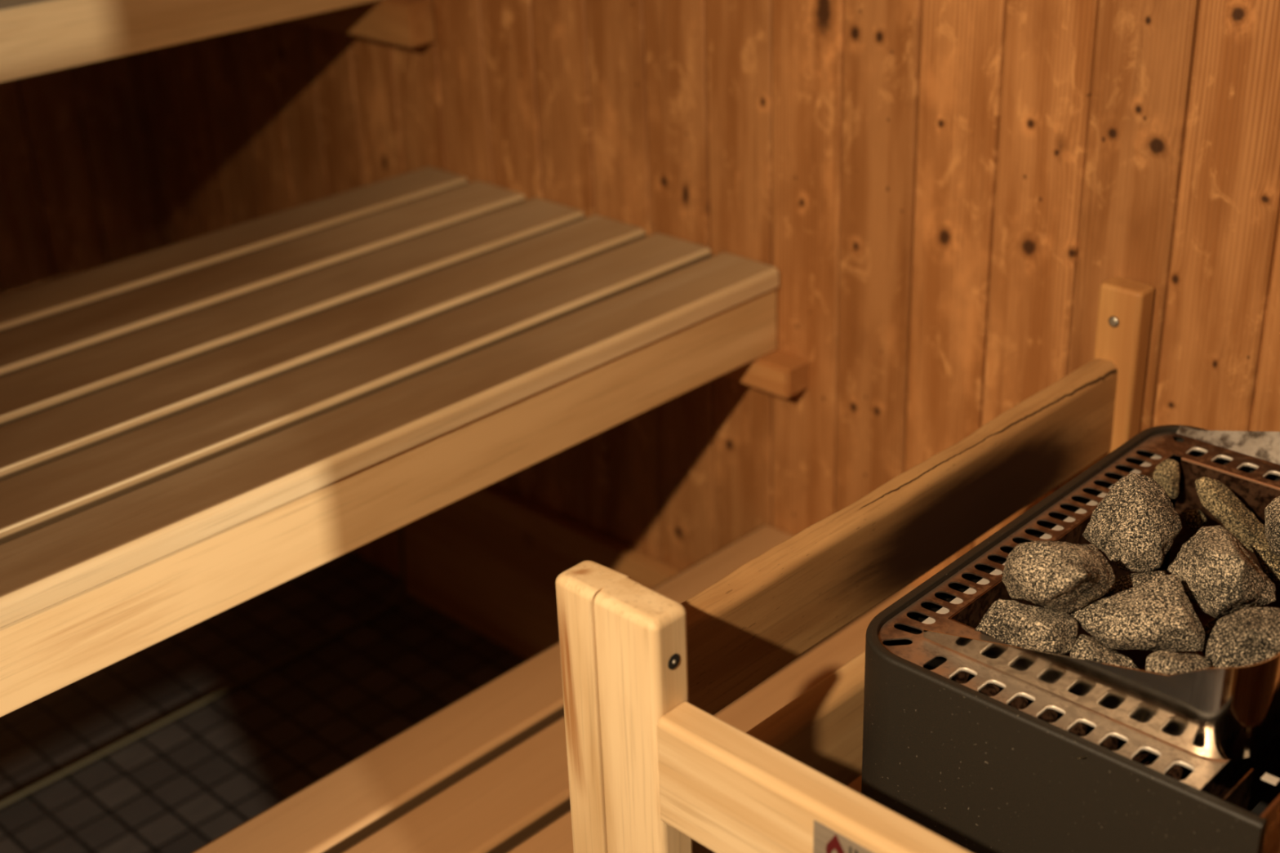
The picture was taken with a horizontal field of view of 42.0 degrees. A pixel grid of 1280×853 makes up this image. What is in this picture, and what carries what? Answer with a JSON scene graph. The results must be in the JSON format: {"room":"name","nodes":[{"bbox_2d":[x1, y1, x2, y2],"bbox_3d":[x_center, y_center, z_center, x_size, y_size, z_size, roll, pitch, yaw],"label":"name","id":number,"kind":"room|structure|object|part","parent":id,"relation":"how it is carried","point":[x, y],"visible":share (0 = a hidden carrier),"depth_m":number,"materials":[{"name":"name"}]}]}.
{"room":"sauna","nodes":[
{"label":"sauna","id":0,"kind":"room"},
{"bbox_2d":[0,55,159,297],"bbox_3d":[-1.795,-0.457,1.935,0.060,2.120,2.550,22,35,40],"label":"wall","id":1,"kind":"structure","parent":0,"point":[75,193],"depth_m":2.83,"materials":[{"name":"brown wood"}]},
{"bbox_2d":[0,0,378,83],"bbox_3d":[-1.358,-0.369,1.775,0.780,0.105,2.198,22,35,40],"label":"bench","id":2,"kind":"object","parent":1,"relation":"attached to","point":[37,37],"visible":1,"depth_m":1.96,"materials":[{"name":"brown wood"}]},
{"bbox_2d":[0,551,527,852],"bbox_3d":[-0.248,1.116,1.063,4.280,0.050,2.670,22,35,40],"label":"floor","id":3,"kind":"structure","parent":0,"point":[188,781],"depth_m":2.46,"materials":[{"name":"tile"}]},
{"bbox_2d":[0,526,404,807],"bbox_3d":[-0.787,0.355,2.298,0.007,0.268,1.172,22,35,40],"label":"cable","id":4,"kind":"object","parent":3,"relation":"on","point":[395,594],"visible":0.9,"depth_m":2.49,"materials":[{"name":"brown plastic"}]},
{"bbox_2d":[555,276,1154,852],"bbox_3d":[0.445,0.446,1.362,0.646,0.842,0.754,22,35,40],"label":"guard","id":5,"kind":"object","parent":3,"relation":"on","point":[646,673],"visible":0.76,"depth_m":1.28,"materials":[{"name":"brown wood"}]},
{"bbox_3d":[0.002,0.487,1.313,0.098,0.842,0.038,22,35,40],"label":"post","id":6,"kind":"part","parent":5,"relation":"part of","materials":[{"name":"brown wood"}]},
{"bbox_3d":[0.224,0.241,1.504,0.028,0.108,0.685,22,35,40],"label":"rail","id":7,"kind":"part","parent":5,"relation":"part of","materials":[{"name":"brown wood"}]},
{"bbox_3d":[0.196,0.299,0.990,0.485,0.087,0.030,22,35,40],"label":"rail","id":8,"kind":"part","parent":5,"relation":"part of","materials":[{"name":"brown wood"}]},
{"bbox_3d":[0.150,0.286,1.009,0.114,0.059,0.001,22,35,40],"label":"sign plate","id":9,"kind":"part","parent":5,"relation":"part of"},
{"bbox_3d":[0.218,0.093,1.431,0.030,0.099,0.685,22,35,40],"label":"rail","id":10,"kind":"part","parent":5,"relation":"part of","materials":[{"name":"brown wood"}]},
{"bbox_3d":[0.483,0.240,1.783,0.046,0.840,0.030,22,35,40],"label":"post","id":11,"kind":"part","parent":5,"relation":"part of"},
{"bbox_2d":[861,424,1279,852],"bbox_3d":[0.455,0.420,1.431,0.338,0.828,0.515,22,35,40],"label":"stove","id":12,"kind":"object","parent":3,"relation":"on","point":[977,740],"visible":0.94,"depth_m":1.17,"materials":[{"name":"black metal"}]},
{"bbox_2d":[974,598,1078,655],"bbox_3d":[0.289,0.148,1.222,0.070,0.048,0.063,14,30,30],"label":"stone","id":13,"kind":"object","parent":12,"relation":"in","point":[1014,623],"visible":0.89,"depth_m":1.20,"materials":[{"name":"grey stone"}]},
{"bbox_2d":[1001,540,1115,613],"bbox_3d":[0.308,0.108,1.223,0.080,0.064,0.088,22,35,40],"label":"stone","id":14,"kind":"object","parent":12,"relation":"in","point":[1066,577],"visible":1,"depth_m":1.19,"materials":[{"name":"grey stone"}]},
{"bbox_2d":[1070,634,1138,669],"bbox_3d":[0.331,0.165,1.197,0.047,0.035,0.047,-1,26,3],"label":"stone","id":15,"kind":"object","parent":12,"relation":"in","point":[1085,647],"visible":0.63,"depth_m":1.18,"materials":[{"name":"grey stone"}]},
{"bbox_2d":[1078,751,1150,758],"bbox_3d":[0.380,0.227,1.182,0.051,0.105,0.238,22,35,40],"label":"stone","id":16,"kind":"object","parent":12,"relation":"in","point":[1141,752],"visible":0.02,"depth_m":1.14,"materials":[{"name":"grey stone"}]},
{"bbox_2d":[949,457,1279,799],"bbox_3d":[0.425,0.170,1.324,0.207,0.133,0.349,22,35,40],"label":"basket","id":17,"kind":"object","parent":12,"relation":"on","point":[966,611],"depth_m":1.36,"materials":[{"name":"metal"}]},
{"bbox_2d":[1082,472,1182,572],"bbox_3d":[0.390,0.075,1.307,0.072,0.076,0.083,22,35,40],"label":"stone","id":18,"kind":"object","parent":12,"relation":"in","point":[1136,523],"visible":1,"depth_m":1.28,"materials":[{"name":"grey stone"}]},
{"bbox_2d":[1105,570,1164,596],"bbox_3d":[0.382,0.123,1.279,0.043,0.036,0.051,22,35,40],"label":"stone","id":19,"kind":"object","parent":12,"relation":"in","point":[1122,583],"visible":0.49,"depth_m":1.26,"materials":[{"name":"grey stone"}]},
{"bbox_2d":[1068,574,1205,652],"bbox_3d":[0.359,0.138,1.210,0.095,0.061,0.071,1,26,6],"label":"stone","id":20,"kind":"object","parent":12,"relation":"in","point":[1157,614],"visible":0.99,"depth_m":1.19,"materials":[{"name":"grey stone"}]},
{"bbox_2d":[1152,458,1180,498],"bbox_3d":[0.461,0.045,1.464,0.027,0.040,0.050,6,27,16],"label":"stone","id":21,"kind":"object","parent":12,"relation":"in","point":[1166,473],"visible":0.73,"depth_m":1.44,"materials":[{"name":"grey stone"}]},
{"bbox_2d":[1145,649,1212,675],"bbox_3d":[0.374,0.167,1.161,0.044,0.034,0.044,2,26,9],"label":"stone","id":22,"kind":"object","parent":12,"relation":"in","point":[1166,662],"visible":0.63,"depth_m":1.15,"materials":[{"name":"grey stone"}]},
{"bbox_2d":[1181,509,1207,530],"bbox_3d":[0.469,0.078,1.410,0.021,0.024,0.034,9,28,22],"label":"stone","id":23,"kind":"object","parent":12,"relation":"in","point":[1195,519],"visible":0.98,"depth_m":1.40,"materials":[{"name":"stone"}]},
{"bbox_2d":[1201,617,1220,657],"bbox_3d":[0.491,0.172,1.367,0.060,0.050,0.051,-18,30,-28],"label":"stone","id":24,"kind":"object","parent":12,"relation":"on","point":[1207,628],"visible":0.06,"depth_m":1.37,"materials":[{"name":"grey stone"}]},
{"bbox_2d":[1167,524,1275,618],"bbox_3d":[0.433,0.110,1.236,0.082,0.073,0.083,22,35,40],"label":"stone","id":25,"kind":"object","parent":12,"relation":"in","point":[1217,573],"visible":0.94,"depth_m":1.21,"materials":[{"name":"grey stone"}]},
{"bbox_2d":[1195,476,1269,552],"bbox_3d":[0.501,0.076,1.390,0.080,0.060,0.049,22,35,40],"label":"stone","id":26,"kind":"object","parent":12,"relation":"in","point":[1214,495],"visible":0.82,"depth_m":1.38,"materials":[{"name":"grey stone"}]},
{"bbox_2d":[1205,606,1279,667],"bbox_3d":[0.433,0.152,1.167,0.071,0.061,0.072,4,27,13],"label":"stone","id":27,"kind":"object","parent":12,"relation":"in","point":[1247,636],"visible":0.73,"depth_m":1.14,"materials":[{"name":"grey stone"}]},
{"bbox_2d":[1251,544,1279,585],"bbox_3d":[0.497,0.110,1.296,0.047,0.038,0.040,22,35,40],"label":"stone","id":28,"kind":"object","parent":12,"relation":"in","point":[1269,562],"visible":0.94,"depth_m":1.28,"materials":[{"name":"grey stone"}]},
{"bbox_3d":[0.553,0.406,1.299,0.003,0.542,0.474,21,34,39],"label":"panel","id":29,"kind":"part","parent":12,"relation":"part of","materials":[{"name":"brown wood"}]},
{"bbox_2d":[1264,496,1279,557],"bbox_3d":[0.508,0.077,1.302,0.041,0.057,0.074,5,27,14],"label":"stone","id":30,"kind":"object","parent":12,"relation":"in","point":[1272,511],"visible":1,"depth_m":1.28,"materials":[{"name":"grey stone"}]},
{"bbox_3d":[0.480,0.216,1.278,0.058,0.055,0.057,22,35,40],"label":"stone","id":31,"kind":"object","parent":12,"relation":"in","visible":0},
{"bbox_2d":[1183,651,1200,655],"bbox_3d":[0.396,0.209,1.283,0.220,0.109,0.068,-13,28,-22],"label":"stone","id":32,"kind":"object","parent":31,"relation":"on","point":[1193,652],"visible":0.02,"depth_m":1.32,"materials":[{"name":"grey stone"}]},
{"bbox_2d":[127,0,1279,587],"bbox_3d":[0.396,-0.388,1.618,3.520,2.120,0.060,22,35,40],"label":"wall","id":33,"kind":"structure","parent":0,"point":[942,196],"depth_m":1.86,"materials":[{"name":"brown wood"}]},
{"bbox_2d":[288,0,435,48],"bbox_3d":[-0.588,-0.653,2.484,0.835,0.058,0.040,22,35,40],"label":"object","id":34,"kind":"object","parent":33,"relation":"attached to","point":[410,24],"visible":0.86,"depth_m":2.24,"materials":[{"name":"brown wood"}]},
{"bbox_2d":[0,166,779,717],"bbox_3d":[-0.835,0.139,1.468,0.648,0.105,2.198,22,35,40],"label":"bench","id":35,"kind":"object","parent":33,"relation":"attached to","point":[191,429],"visible":1,"depth_m":1.72,"materials":[{"name":"brown wood"}]},
{"bbox_2d":[402,484,681,659],"bbox_3d":[-0.041,0.282,2.389,0.950,0.272,0.024,22,35,40],"label":"bench support","id":36,"kind":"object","parent":33,"relation":"attached to","point":[491,559],"depth_m":2.52,"materials":[{"name":"brown wood"}]},
{"bbox_2d":[191,524,915,852],"bbox_3d":[-0.460,0.583,1.290,0.425,0.074,2.198,22,35,40],"label":"bench","id":37,"kind":"object","parent":33,"relation":"attached to","point":[486,771],"visible":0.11,"depth_m":1.67,"materials":[{"name":"brown wood"}]},
{"bbox_2d":[721,348,809,399],"bbox_3d":[-0.055,-0.150,2.163,0.673,0.038,0.040,22,35,40],"label":"batten","id":38,"kind":"object","parent":33,"relation":"attached to","point":[778,372],"visible":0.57,"depth_m":1.95,"materials":[{"name":"brown wood"}]}
]}

